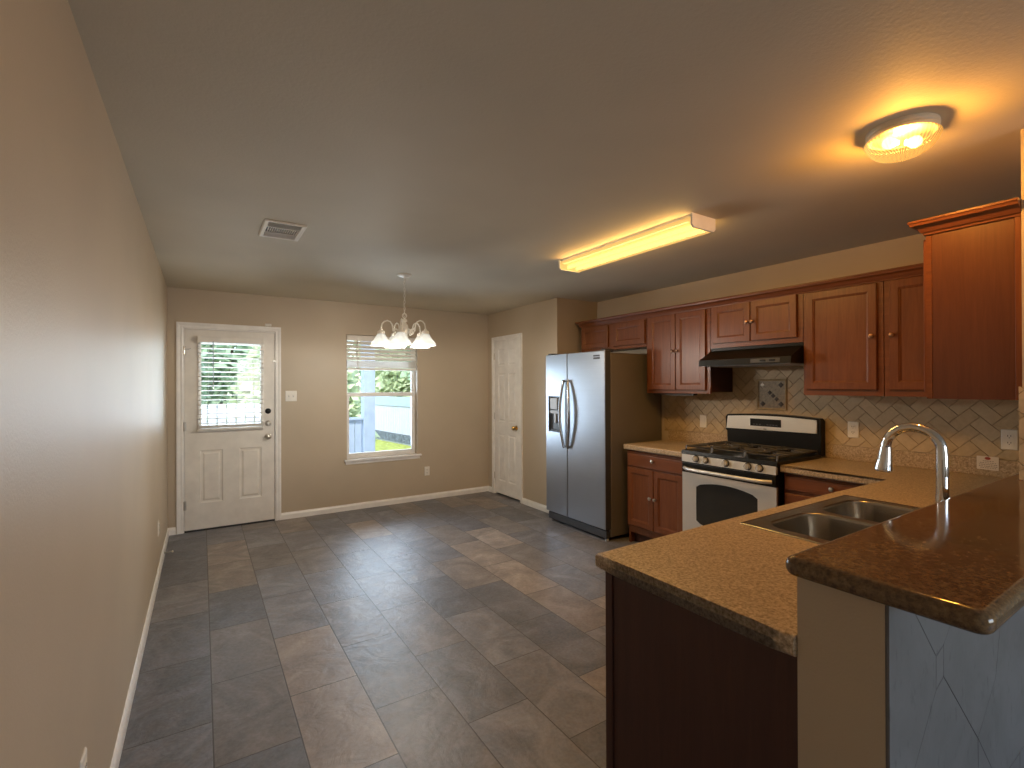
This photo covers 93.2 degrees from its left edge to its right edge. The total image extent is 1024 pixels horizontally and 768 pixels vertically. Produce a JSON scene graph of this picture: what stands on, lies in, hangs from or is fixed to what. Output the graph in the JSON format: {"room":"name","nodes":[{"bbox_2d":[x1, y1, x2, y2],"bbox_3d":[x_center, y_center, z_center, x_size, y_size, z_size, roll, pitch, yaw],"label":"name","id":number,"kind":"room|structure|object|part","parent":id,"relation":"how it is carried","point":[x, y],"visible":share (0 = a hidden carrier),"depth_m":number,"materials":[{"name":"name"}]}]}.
{"room":"kitchen","nodes":[
{"label":"kitchen","id":0,"kind":"room"},
{"bbox_2d":[0,0,167,767],"bbox_3d":[-0.788,0.246,0.592,0.120,2.440,10.090,0,0,-33],"label":"wall","id":1,"kind":"structure","parent":0,"point":[84,480],"depth_m":1.21,"materials":[{"name":"beige paint"}]},
{"bbox_2d":[80,747,86,767],"bbox_3d":[-1.203,1.097,1.362,0.009,0.115,0.070,0,0,-33],"label":"wall outlet","id":2,"kind":"object","parent":1,"relation":"attached to","point":[83,762],"visible":1,"depth_m":1.36,"materials":[{"name":"white plastic"}]},
{"bbox_2d":[110,528,168,767],"bbox_3d":[-0.722,1.430,0.617,0.013,0.072,9.830,0,0,-33],"label":"baseboard","id":3,"kind":"structure","parent":1,"relation":"attached to","point":[119,744],"depth_m":2.37,"materials":[{"name":"white paint"}]},
{"bbox_2d":[167,287,487,533],"bbox_3d":[-1.593,0.264,5.986,4.346,2.440,0.140,0,0,-33],"label":"wall","id":4,"kind":"structure","parent":0,"point":[451,376],"depth_m":5.64,"materials":[{"name":"beige paint"}]},
{"bbox_2d":[168,527,175,535],"bbox_3d":[-3.348,1.450,4.764,0.067,0.072,0.013,0,0,-33],"label":"baseboard","id":5,"kind":"structure","parent":4,"relation":"attached to","point":[172,531],"depth_m":4.76,"materials":[{"name":"white paint"}]},
{"bbox_2d":[176,322,280,533],"bbox_3d":[-2.948,0.434,5.081,0.941,2.103,0.199,0,0,-33],"label":"door","id":6,"kind":"structure","parent":4,"relation":"in","point":[225,478],"depth_m":5.02,"materials":[{"name":"white paint"}]},
{"bbox_3d":[-2.928,0.016,5.056,0.597,0.950,0.034,0,0,-33],"label":"glass frame","id":7,"kind":"part","parent":6,"relation":"part of","materials":[{"name":"clear glass"}]},
{"bbox_2d":[197,336,264,431],"bbox_3d":[-2.905,0.001,5.019,0.609,0.960,0.074,0,0,-33],"label":"window blind","id":8,"kind":"object","parent":6,"relation":"attached to","point":[213,341],"visible":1,"depth_m":5.01,"materials":[{"name":"white paint"}]},
{"bbox_3d":[-2.905,0.444,5.020,0.585,0.052,0.050,0,0,-33],"label":"rail","id":9,"kind":"part","parent":8,"relation":"part of","materials":[{"name":"white plastic"}]},
{"bbox_3d":[-2.751,0.015,5.153,0.002,0.880,0.002,0,0,-33],"label":"ladder cord","id":10,"kind":"part","parent":8,"relation":"part of","materials":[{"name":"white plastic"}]},
{"bbox_2d":[285,391,296,400],"bbox_3d":[-2.440,0.133,5.349,0.116,0.116,0.018,0,0,-33],"label":"light switch","id":11,"kind":"object","parent":4,"relation":"attached to","point":[289,395],"visible":1,"depth_m":5.35,"materials":[{"name":"white plastic"}]},
{"bbox_2d":[344,350,421,464],"bbox_3d":[-1.593,0.182,5.965,0.949,1.528,0.181,0,0,-33],"label":"window","id":12,"kind":"structure","parent":4,"relation":"in","point":[381,456],"depth_m":5.99,"materials":[{"name":"white paint"}]},
{"bbox_3d":[-1.617,0.486,5.990,0.842,0.766,0.044,0,0,-33],"label":"sash","id":13,"kind":"part","parent":12,"relation":"part of","materials":[{"name":"white paint"}]},
{"bbox_2d":[347,335,415,391],"bbox_3d":[-1.587,-0.242,5.941,0.862,0.672,0.075,0,0,-33],"label":"window blind","id":14,"kind":"object","parent":12,"relation":"attached to","point":[384,364],"visible":0.84,"depth_m":5.89,"materials":[{"name":"white plastic"}]},
{"bbox_3d":[-1.591,-0.179,5.947,0.854,0.026,0.052,0,0,-33],"label":"rail","id":15,"kind":"part","parent":14,"relation":"part of","materials":[{"name":"white plastic"}]},
{"bbox_3d":[-1.572,0.917,5.934,0.949,0.057,0.113,0,0,-33],"label":"sill","id":16,"kind":"part","parent":12,"relation":"part of","materials":[{"name":"white paint"}]},
{"bbox_3d":[-1.640,-0.211,6.023,0.842,0.699,0.026,0,0,-33],"label":"sash","id":17,"kind":"part","parent":12,"relation":"part of","materials":[{"name":"white paint"}]},
{"bbox_2d":[281,486,487,519],"bbox_3d":[-1.425,1.447,5.996,2.619,0.072,0.013,0,0,-33],"label":"baseboard","id":18,"kind":"structure","parent":4,"relation":"attached to","point":[318,511],"depth_m":5.87,"materials":[{"name":"white paint"}]},
{"bbox_2d":[424,466,429,475],"bbox_3d":[-1.089,1.117,6.215,0.070,0.115,0.009,0,0,-33],"label":"wall outlet","id":19,"kind":"object","parent":4,"relation":"attached to","point":[426,469],"visible":1,"depth_m":6.21,"materials":[{"name":"white plastic"}]},
{"bbox_2d":[118,491,638,767],"bbox_3d":[1.996,1.521,2.371,6.724,0.120,10.090,0,0,-33],"label":"floor","id":20,"kind":"structure","parent":0,"point":[466,630],"depth_m":2.71,"materials":[{"name":"tile"}]},
{"bbox_2d":[546,349,661,540],"bbox_3d":[0.920,0.571,5.068,0.833,1.802,0.918,0,0,-33],"label":"refrigerator","id":21,"kind":"object","parent":20,"relation":"on","point":[598,403],"visible":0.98,"depth_m":4.72,"materials":[{"name":"metal"}]},
{"bbox_3d":[0.452,0.209,5.165,0.026,0.120,0.120,0,0,-33],"label":"control panel","id":22,"kind":"part","parent":21,"relation":"part of","materials":[{"name":"grey plastic"}]},
{"bbox_3d":[0.494,0.525,5.128,0.064,1.674,0.359,0,0,-33],"label":"freezer door","id":23,"kind":"part","parent":21,"relation":"part of","materials":[{"name":"metal"}]},
{"bbox_3d":[0.513,0.307,4.987,0.083,0.702,0.033,0,0,20],"label":"handle","id":24,"kind":"part","parent":21,"relation":"part of","materials":[{"name":"metal"}]},
{"bbox_3d":[0.571,0.306,4.898,0.033,0.702,0.083,0,0,4],"label":"handle","id":25,"kind":"part","parent":21,"relation":"part of","materials":[{"name":"metal"}]},
{"bbox_3d":[0.743,0.523,4.739,0.064,1.674,0.551,0,0,-33],"label":"fridge door","id":26,"kind":"part","parent":21,"relation":"part of","materials":[{"name":"metal"}]},
{"bbox_3d":[0.894,0.522,4.508,0.062,1.670,0.001,0,0,-33],"label":"door","id":27,"kind":"part","parent":21,"relation":"part of","materials":[{"name":"grey plastic"}]},
{"bbox_2d":[627,449,682,541],"bbox_3d":[1.482,1.036,4.382,0.638,0.865,0.656,0,0,-33],"label":"base cabinet","id":28,"kind":"object","parent":20,"relation":"on","point":[655,508],"visible":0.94,"depth_m":4.24,"materials":[{"name":"brown wood"}]},
{"bbox_3d":[1.159,1.028,4.367,0.019,0.527,0.300,0,0,-33],"label":"door","id":29,"kind":"part","parent":28,"relation":"part of","materials":[{"name":"brown wood"}]},
{"bbox_3d":[1.243,0.687,4.236,0.019,0.120,0.613,0,0,-33],"label":"drawer","id":30,"kind":"part","parent":28,"relation":"part of","materials":[{"name":"brown wood"}]},
{"bbox_3d":[1.327,1.027,4.106,0.019,0.527,0.306,0,0,-33],"label":"door","id":31,"kind":"part","parent":28,"relation":"part of","materials":[{"name":"brown wood"}]},
{"bbox_2d":[624,429,727,456],"bbox_3d":[1.486,0.528,4.389,0.643,0.150,0.665,0,0,-33],"label":"countertop","id":32,"kind":"structure","parent":28,"relation":"on","point":[678,440],"depth_m":4.44,"materials":[{"name":"stone"}]},
{"bbox_2d":[605,571,797,767],"bbox_3d":[1.417,1.029,1.929,2.253,0.865,0.607,0,0,-33],"label":"base cabinet","id":33,"kind":"object","parent":20,"relation":"on","point":[685,689],"visible":0.21,"depth_m":1.31,"materials":[{"name":"brown wood"}]},
{"bbox_2d":[595,444,1019,656],"bbox_3d":[1.491,0.522,2.327,2.859,0.150,1.253,0,0,-33],"label":"countertop","id":34,"kind":"structure","parent":33,"relation":"on","point":[729,573],"depth_m":1.58,"materials":[{"name":"stone"}]},
{"bbox_2d":[740,495,920,543],"bbox_3d":[1.412,0.630,1.913,0.882,0.176,0.549,0,0,-33],"label":"sink","id":35,"kind":"object","parent":34,"relation":"in","point":[836,519],"visible":0.25,"depth_m":2.03,"materials":[{"name":"metal"}]},
{"bbox_3d":[1.237,0.630,1.810,0.365,0.170,0.418,0,0,-33],"label":"bowl","id":36,"kind":"part","parent":35,"relation":"part of","materials":[{"name":"metal"}]},
{"bbox_3d":[1.578,0.629,2.029,0.365,0.170,0.418,0,0,-33],"label":"bowl","id":37,"kind":"part","parent":35,"relation":"part of","materials":[{"name":"metal"}]},
{"bbox_2d":[874,423,949,502],"bbox_3d":[1.480,0.342,1.778,0.111,0.401,0.232,0,0,-33],"label":"kitchen faucet","id":38,"kind":"object","parent":34,"relation":"on","point":[883,463],"visible":0.77,"depth_m":1.71,"materials":[{"name":"silver metal"}]},
{"bbox_2d":[977,456,998,470],"bbox_3d":[2.818,0.469,2.868,0.001,0.080,0.096,0,0,-33],"label":"card","id":39,"kind":"object","parent":34,"relation":"attached to","point":[983,462],"visible":1,"depth_m":2.87,"materials":[{"name":"paper"}]},
{"bbox_2d":[681,413,824,530],"bbox_3d":[1.830,0.855,3.750,0.729,1.221,0.774,0,0,-33],"label":"gas range","id":40,"kind":"object","parent":20,"relation":"on","point":[743,476],"visible":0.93,"depth_m":3.67,"materials":[{"name":"silver metal"}]},
{"bbox_3d":[1.431,0.587,3.790,0.036,0.045,0.045,0,0,-33],"label":"knob","id":41,"kind":"part","parent":40,"relation":"part of","materials":[{"name":"metal"}]},
{"bbox_3d":[1.477,0.587,3.717,0.036,0.045,0.045,0,0,-33],"label":"knob","id":42,"kind":"part","parent":40,"relation":"part of","materials":[{"name":"metal"}]},
{"bbox_3d":[1.570,0.586,3.573,0.036,0.045,0.045,0,0,-33],"label":"knob","id":43,"kind":"part","parent":40,"relation":"part of","materials":[{"name":"metal"}]},
{"bbox_3d":[1.553,0.669,3.573,0.072,0.027,0.723,0,0,-33],"label":"oven handle","id":44,"kind":"part","parent":40,"relation":"part of","materials":[{"name":"metal"}]},
{"bbox_3d":[1.595,0.954,3.598,0.030,0.500,0.760,0,0,-33],"label":"oven door","id":45,"kind":"part","parent":40,"relation":"part of","materials":[{"name":"metal"}]},
{"bbox_3d":[1.587,0.587,3.595,0.026,0.064,0.762,0,0,-33],"label":"control panel","id":46,"kind":"part","parent":40,"relation":"part of","materials":[{"name":"metal"}]},
{"bbox_3d":[1.662,0.585,3.429,0.036,0.045,0.045,0,0,-33],"label":"knob","id":47,"kind":"part","parent":40,"relation":"part of","materials":[{"name":"metal"}]},
{"bbox_2d":[681,447,820,467],"bbox_3d":[1.832,0.547,3.752,0.607,0.036,0.770,0,0,-33],"label":"cooktop","id":48,"kind":"object","parent":40,"relation":"in","point":[733,458],"depth_m":3.55,"materials":[{"name":"black metal"}]},
{"bbox_3d":[1.709,0.585,3.356,0.036,0.045,0.045,0,0,-33],"label":"knob","id":49,"kind":"part","parent":40,"relation":"part of","materials":[{"name":"metal"}]},
{"bbox_3d":[2.072,0.320,3.915,0.014,0.121,0.738,0,0,-33],"label":"backguard panel","id":50,"kind":"part","parent":40,"relation":"part of","materials":[{"name":"metal"}]},
{"bbox_2d":[784,473,864,504],"bbox_3d":[2.250,1.030,3.185,0.638,0.865,0.613,0,0,-33],"label":"base cabinet","id":51,"kind":"object","parent":20,"relation":"on","point":[797,488],"visible":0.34,"depth_m":3.16,"materials":[{"name":"brown wood"}]},
{"bbox_3d":[2.003,0.819,3.050,0.019,0.168,0.550,0,0,-33],"label":"drawer","id":52,"kind":"part","parent":51,"relation":"part of","materials":[{"name":"brown wood"}]},
{"bbox_3d":[2.003,0.663,3.050,0.019,0.096,0.550,0,0,-33],"label":"drawer","id":53,"kind":"part","parent":51,"relation":"part of","materials":[{"name":"brown wood"}]},
{"bbox_2d":[488,298,564,505],"bbox_3d":[0.135,0.258,6.088,0.110,2.440,1.553,0,0,-33],"label":"wall","id":54,"kind":"structure","parent":0,"point":[541,325],"depth_m":5.78,"materials":[{"name":"beige paint"}]},
{"bbox_2d":[492,333,522,503],"bbox_3d":[-0.048,0.424,6.309,0.178,2.110,0.730,0,0,-33],"label":"door","id":55,"kind":"structure","parent":54,"relation":"in","point":[507,377],"depth_m":6.27,"materials":[{"name":"white paint"}]},
{"bbox_2d":[522,498,549,512],"bbox_3d":[0.319,1.440,5.690,0.013,0.072,0.695,0,0,-33],"label":"baseboard","id":56,"kind":"structure","parent":54,"relation":"attached to","point":[527,502],"depth_m":5.74,"materials":[{"name":"white paint"}]},
{"bbox_2d":[68,0,1023,314],"bbox_3d":[1.988,-1.049,2.378,6.724,0.140,10.090,0,0,-33],"label":"ceiling","id":57,"kind":"structure","parent":0,"point":[467,149],"depth_m":1.85,"materials":[{"name":"paint"}]},
{"bbox_2d":[258,219,307,240],"bbox_3d":[-1.442,-0.960,3.039,0.235,0.010,0.355,0,0,-33],"label":"ceiling vent","id":58,"kind":"object","parent":57,"relation":"in","point":[270,228],"visible":1,"depth_m":3.02,"materials":[{"name":"white plastic"}]},
{"bbox_2d":[370,273,435,349],"bbox_3d":[-0.960,-0.631,4.272,0.556,0.664,0.552,0,0,-33],"label":"chandelier","id":59,"kind":"object","parent":57,"relation":"hanging from","point":[400,339],"visible":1,"depth_m":4.19,"materials":[{"name":"white glass"}]},
{"bbox_3d":[-1.133,-0.384,4.192,0.178,0.103,0.178,0,0,-33],"label":"lamp shade","id":60,"kind":"part","parent":59,"relation":"part of","materials":[{"name":"white glass"}]},
{"bbox_3d":[-1.056,-0.496,4.223,0.178,0.127,0.012,0,0,-21],"label":"arm","id":61,"kind":"part","parent":59,"relation":"part of","materials":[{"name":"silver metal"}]},
{"bbox_3d":[-1.074,-0.383,4.420,0.178,0.103,0.178,0,0,-33],"label":"lamp shade","id":62,"kind":"part","parent":59,"relation":"part of","materials":[{"name":"white glass"}]},
{"bbox_3d":[-0.935,-0.385,4.065,0.178,0.103,0.178,0,0,-33],"label":"lamp shade","id":63,"kind":"part","parent":59,"relation":"part of","materials":[{"name":"white glass"}]},
{"bbox_3d":[-0.948,-0.762,4.266,0.015,0.345,0.016,0,0,12],"label":"chain","id":64,"kind":"part","parent":59,"relation":"part of","materials":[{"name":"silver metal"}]},
{"bbox_3d":[-0.884,-0.496,4.364,0.012,0.127,0.178,0,0,33],"label":"arm","id":65,"kind":"part","parent":59,"relation":"part of","materials":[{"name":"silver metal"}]},
{"bbox_3d":[-0.834,-0.496,4.236,0.178,0.127,0.012,0,0,15],"label":"arm","id":66,"kind":"part","parent":59,"relation":"part of","materials":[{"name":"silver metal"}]},
{"bbox_3d":[-0.839,-0.384,4.434,0.178,0.103,0.178,0,0,-33],"label":"lamp shade","id":67,"kind":"part","parent":59,"relation":"part of","materials":[{"name":"white glass"}]},
{"bbox_3d":[-0.753,-0.385,4.215,0.178,0.103,0.178,0,0,-33],"label":"lamp shade","id":68,"kind":"part","parent":59,"relation":"part of","materials":[{"name":"white glass"}]},
{"bbox_2d":[559,212,715,272],"bbox_3d":[0.783,-0.932,3.316,0.214,0.080,1.220,0,0,-33],"label":"fluorescent light","id":69,"kind":"object","parent":57,"relation":"attached to","point":[693,223],"visible":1,"depth_m":3.14,"materials":[{"name":"white plastic"}]},
{"bbox_2d":[864,112,942,162],"bbox_3d":[1.495,-0.922,1.856,0.238,0.112,0.238,0,0,-33],"label":"dome light","id":70,"kind":"object","parent":57,"relation":"attached to","point":[903,138],"visible":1,"depth_m":1.79,"materials":[{"name":"white glass"}]},
{"bbox_2d":[565,299,596,353],"bbox_3d":[0.776,0.254,5.642,0.489,2.440,0.110,0,0,-33],"label":"wall","id":71,"kind":"structure","parent":0,"point":[575,310],"depth_m":5.55,"materials":[{"name":"beige paint"}]},
{"bbox_2d":[597,234,925,457],"bbox_3d":[1.691,0.249,4.779,0.120,2.440,5.435,0,0,-33],"label":"wall","id":72,"kind":"structure","parent":0,"point":[904,251],"depth_m":3.94,"materials":[{"name":"beige paint"}]},
{"bbox_2d":[581,318,646,351],"bbox_3d":[1.166,-0.508,5.155,0.334,0.300,0.950,0,0,-33],"label":"upper cabinet","id":73,"kind":"object","parent":72,"relation":"attached to","point":[632,334],"visible":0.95,"depth_m":5.01,"materials":[{"name":"brown wood"}]},
{"bbox_3d":[0.901,-0.504,5.278,0.019,0.230,0.420,0,0,-33],"label":"door","id":74,"kind":"part","parent":73,"relation":"part of","materials":[{"name":"brown wood"}]},
{"bbox_3d":[1.171,-0.506,4.857,0.019,0.230,0.420,0,0,-33],"label":"door","id":75,"kind":"part","parent":73,"relation":"part of","materials":[{"name":"brown wood"}]},
{"bbox_2d":[575,263,922,327],"bbox_3d":[1.776,-0.673,4.174,0.363,0.064,3.366,0,0,-33],"label":"crown molding","id":76,"kind":"structure","parent":73,"relation":"attached to","point":[914,270],"depth_m":3.58,"materials":[{"name":"brown wood"}]},
{"bbox_2d":[647,308,732,393],"bbox_3d":[1.600,-0.289,4.452,0.364,0.745,0.690,0,0,-33],"label":"upper cabinet","id":77,"kind":"object","parent":72,"relation":"attached to","point":[676,343],"visible":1,"depth_m":4.32,"materials":[{"name":"brown wood"}]},
{"bbox_3d":[1.395,-0.289,4.507,0.019,0.687,0.310,0,0,-33],"label":"door","id":78,"kind":"part","parent":77,"relation":"part of","materials":[{"name":"brown wood"}]},
{"bbox_2d":[653,393,696,395],"bbox_3d":[1.508,0.094,4.494,0.050,0.020,0.460,0,0,-33],"label":"light","id":79,"kind":"object","parent":77,"relation":"attached to","point":[684,394],"visible":0.94,"depth_m":4.43,"materials":[{"name":"grey plastic"}]},
{"bbox_3d":[1.564,-0.291,4.243,0.019,0.687,0.303,0,0,-33],"label":"door","id":80,"kind":"part","parent":77,"relation":"part of","materials":[{"name":"brown wood"}]},
{"bbox_2d":[711,294,803,348],"bbox_3d":[1.989,-0.482,3.844,0.364,0.365,0.745,0,0,-33],"label":"upper cabinet","id":81,"kind":"object","parent":72,"relation":"attached to","point":[778,320],"visible":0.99,"depth_m":3.72,"materials":[{"name":"brown wood"}]},
{"bbox_3d":[1.772,-0.489,3.918,0.019,0.306,0.329,0,0,-33],"label":"door","id":82,"kind":"part","parent":81,"relation":"part of","materials":[{"name":"brown wood"}]},
{"bbox_2d":[699,342,803,367],"bbox_3d":[1.938,-0.221,3.810,0.483,0.156,0.744,0,0,-33],"label":"range hood","id":83,"kind":"object","parent":81,"relation":"attached to","point":[786,354],"visible":0.95,"depth_m":3.66,"materials":[{"name":"black metal"}]},
{"bbox_2d":[750,358,779,362],"bbox_3d":[1.842,-0.172,3.528,0.005,0.030,0.220,0,0,-33],"label":"switch","id":84,"kind":"object","parent":83,"relation":"attached to","point":[752,360],"depth_m":3.52,"materials":[{"name":"beige metal"}]},
{"bbox_3d":[1.957,-0.490,3.630,0.019,0.306,0.345,0,0,-33],"label":"door","id":85,"kind":"part","parent":81,"relation":"part of","materials":[{"name":"brown wood"}]},
{"bbox_2d":[664,365,1018,461],"bbox_3d":[2.285,0.154,3.732,0.009,0.620,2.760,0,0,-33],"label":"backsplash","id":86,"kind":"structure","parent":72,"relation":"attached to","point":[969,427],"depth_m":3.39,"materials":[{"name":"tile"}]},
{"bbox_2d":[700,415,706,427],"bbox_3d":[1.779,0.346,4.506,0.008,0.116,0.072,0,0,-33],"label":"light switch","id":87,"kind":"object","parent":86,"relation":"attached to","point":[703,418],"visible":1,"depth_m":4.50,"materials":[{"name":"white plastic"}]},
{"bbox_2d":[757,379,786,410],"bbox_3d":[2.124,0.086,3.963,0.014,0.252,0.246,0,0,-33],"label":"tile medallion","id":88,"kind":"object","parent":86,"relation":"attached to","point":[771,393],"visible":1,"depth_m":3.96,"materials":[{"name":"tile"}]},
{"bbox_2d":[848,421,858,437],"bbox_3d":[2.444,0.328,3.468,0.009,0.116,0.072,0,0,-33],"label":"wall outlet","id":89,"kind":"object","parent":86,"relation":"attached to","point":[853,427],"visible":1,"depth_m":3.46,"materials":[{"name":"white plastic"}]},
{"bbox_2d":[1001,429,1018,449],"bbox_3d":[2.874,0.322,2.797,0.009,0.116,0.072,0,0,-33],"label":"wall outlet","id":90,"kind":"object","parent":86,"relation":"attached to","point":[1009,438],"visible":1,"depth_m":2.79,"materials":[{"name":"white plastic"}]},
{"bbox_2d":[1005,434,1013,438],"bbox_3d":[2.872,0.303,2.796,0.003,0.027,0.034,0,0,-33],"label":"socket","id":91,"kind":"object","parent":90,"relation":"attached to","point":[1007,436],"depth_m":2.79,"materials":[{"name":"white plastic"}]},
{"bbox_2d":[1005,441,1013,445],"bbox_3d":[2.872,0.342,2.795,0.003,0.027,0.034,0,0,-33],"label":"socket","id":92,"kind":"object","parent":90,"relation":"attached to","point":[1007,443],"depth_m":2.79,"materials":[{"name":"white plastic"}]},
{"bbox_2d":[804,281,884,395],"bbox_3d":[2.323,-0.295,3.324,0.364,0.745,0.480,0,0,-33],"label":"upper cabinet","id":93,"kind":"object","parent":72,"relation":"attached to","point":[844,346],"visible":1,"depth_m":3.22,"materials":[{"name":"brown wood"}]},
{"bbox_2d":[884,275,926,396],"bbox_3d":[2.576,-0.297,2.929,0.364,0.745,0.447,0,0,-33],"label":"upper cabinet","id":94,"kind":"object","parent":72,"relation":"attached to","point":[904,297],"visible":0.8,"depth_m":2.95,"materials":[{"name":"brown wood"}]},
{"bbox_2d":[797,128,1023,767],"bbox_3d":[1.864,0.240,1.758,2.848,2.440,0.161,0,0,-33],"label":"wall","id":95,"kind":"structure","parent":0,"point":[841,635],"depth_m":0.99,"materials":[{"name":"beige paint"}]},
{"bbox_2d":[786,473,1023,634],"bbox_3d":[1.876,0.390,1.681,2.852,0.042,0.334,0,0,-33],"label":"bar","id":96,"kind":"object","parent":95,"relation":"on","point":[957,561],"visible":1,"depth_m":1.02,"materials":[{"name":"brown stone"}]},
{"bbox_2d":[885,605,1023,767],"bbox_3d":[1.907,0.936,1.683,2.836,1.046,0.006,0,0,-33],"label":"wall","id":97,"kind":"structure","parent":95,"relation":"attached to","point":[954,697],"depth_m":1.10,"materials":[{"name":"grey tile"}]},
{"bbox_2d":[907,197,1021,399],"bbox_3d":[2.244,-0.325,2.249,0.972,0.775,0.344,0,0,-33],"label":"upper cabinet","id":98,"kind":"object","parent":95,"relation":"attached to","point":[972,259],"visible":0.96,"depth_m":1.99,"materials":[{"name":"brown wood"}]},
{"bbox_3d":[2.005,-0.302,2.252,0.412,0.675,0.019,0,0,-33],"label":"door","id":99,"kind":"part","parent":98,"relation":"part of","materials":[{"name":"brown wood"}]},
{"bbox_3d":[2.205,-0.303,2.357,0.922,0.733,0.019,0,0,-33],"label":"frame","id":100,"kind":"part","parent":98,"relation":"part of","materials":[{"name":"brown wood"}]},
{"bbox_3d":[2.226,-0.680,2.240,0.932,0.064,0.344,0,0,-33],"label":"crown","id":101,"kind":"part","parent":98,"relation":"part of","materials":[{"name":"brown wood"}]},
{"bbox_3d":[1.894,-0.294,1.994,0.006,0.715,0.253,0,0,-33],"label":"panel","id":102,"kind":"part","parent":98,"relation":"part of","materials":[{"name":"brown wood"}]},
{"bbox_2d":[1019,387,1023,479],"bbox_3d":[2.522,0.188,2.158,1.284,0.358,0.120,0,0,-33],"label":"trim","id":103,"kind":"structure","parent":95,"relation":"attached to","point":[1021,389],"depth_m":1.86,"materials":[{"name":"stone"}]},
{"label":"outside","id":104,"kind":"structure","parent":0,"visible":0},
{"bbox_2d":[375,439,410,450],"bbox_3d":[-25.889,2.365,40.397,120.000,0.400,84.020,0,0,-33],"label":"lawn","id":105,"kind":"structure","parent":104,"point":[380,445],"depth_m":15.64,"materials":[{"name":"green plant"}]},
{"bbox_2d":[201,354,216,424],"bbox_3d":[-7.604,-0.118,9.217,3.716,4.323,2.295,0,0,-33],"label":"shrub","id":106,"kind":"object","parent":105,"relation":"on","point":[202,355],"visible":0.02,"depth_m":10.14,"materials":[{"name":"green plant"}]},
{"bbox_2d":[201,343,258,424],"bbox_3d":[-7.682,-0.547,12.488,3.692,5.201,2.261,0,0,-33],"label":"shrub","id":107,"kind":"object","parent":105,"relation":"on","point":[202,345],"visible":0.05,"depth_m":12.02,"materials":[{"name":"green plant"}]},
{"bbox_2d":[201,403,259,427],"bbox_3d":[-5.817,1.148,7.735,4.950,1.710,0.148,0,0,-33],"label":"wooden fence","id":108,"kind":"object","parent":105,"relation":"on","point":[238,405],"visible":0.05,"depth_m":8.29,"materials":[{"name":"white wood"}]},
{"bbox_2d":[223,344,380,443],"bbox_3d":[-4.667,0.092,10.849,3.466,3.896,2.129,0,0,-33],"label":"shrub","id":109,"kind":"object","parent":105,"relation":"on","point":[352,379],"visible":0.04,"depth_m":10.40,"materials":[{"name":"green plant"}]},
{"bbox_2d":[352,344,405,383],"bbox_3d":[-6.256,-2.360,25.806,5.101,8.941,5.646,0,0,-33],"label":"tree","id":110,"kind":"object","parent":105,"relation":"on","point":[352,344],"visible":0.02,"depth_m":23.98,"materials":[{"name":"green plant"}]},
{"bbox_2d":[359,349,410,396],"bbox_3d":[-4.947,-0.112,21.647,4.165,4.425,2.620,0,0,-33],"label":"shrub","id":111,"kind":"object","parent":105,"relation":"on","point":[385,381],"visible":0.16,"depth_m":20.74,"materials":[{"name":"green plant"}]},
{"bbox_2d":[375,396,410,445],"bbox_3d":[-4.192,1.213,16.912,0.170,1.620,14.091,0,0,-39],"label":"wooden fence","id":112,"kind":"object","parent":105,"relation":"on","point":[392,414],"visible":0.29,"depth_m":16.63,"materials":[{"name":"wood"}]},
{"bbox_2d":[400,350,410,383],"bbox_3d":[-2.157,-1.466,18.902,4.737,7.086,5.061,0,0,-33],"label":"tree","id":113,"kind":"object","parent":105,"relation":"on","point":[404,373],"visible":0.02,"depth_m":18.39,"materials":[{"name":"green plant"}]},
{"bbox_3d":[-3.030,1.810,6.586,8.000,0.400,2.425,0,0,-33],"label":"patio","id":114,"kind":"object","parent":105,"relation":"on","visible":0},
{"bbox_2d":[349,417,362,452],"bbox_3d":[-2.806,1.062,7.149,1.188,1.098,0.095,0,0,-33],"label":"wall","id":115,"kind":"structure","parent":114,"relation":"on","point":[353,448],"depth_m":7.40,"materials":[{"name":"paint"}]},
{"bbox_3d":[-2.808,0.532,7.151,1.188,0.038,0.095,0,0,-33],"label":"cap rail","id":116,"kind":"part","parent":115,"relation":"part of","materials":[{"name":"paint"}]},
{"bbox_2d":[361,341,374,451],"bbox_3d":[-2.239,0.100,7.526,0.172,3.020,0.170,0,0,-33],"label":"porch post","id":117,"kind":"object","parent":114,"relation":"on","point":[367,376],"visible":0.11,"depth_m":7.46,"materials":[{"name":"paint"}]}
]}

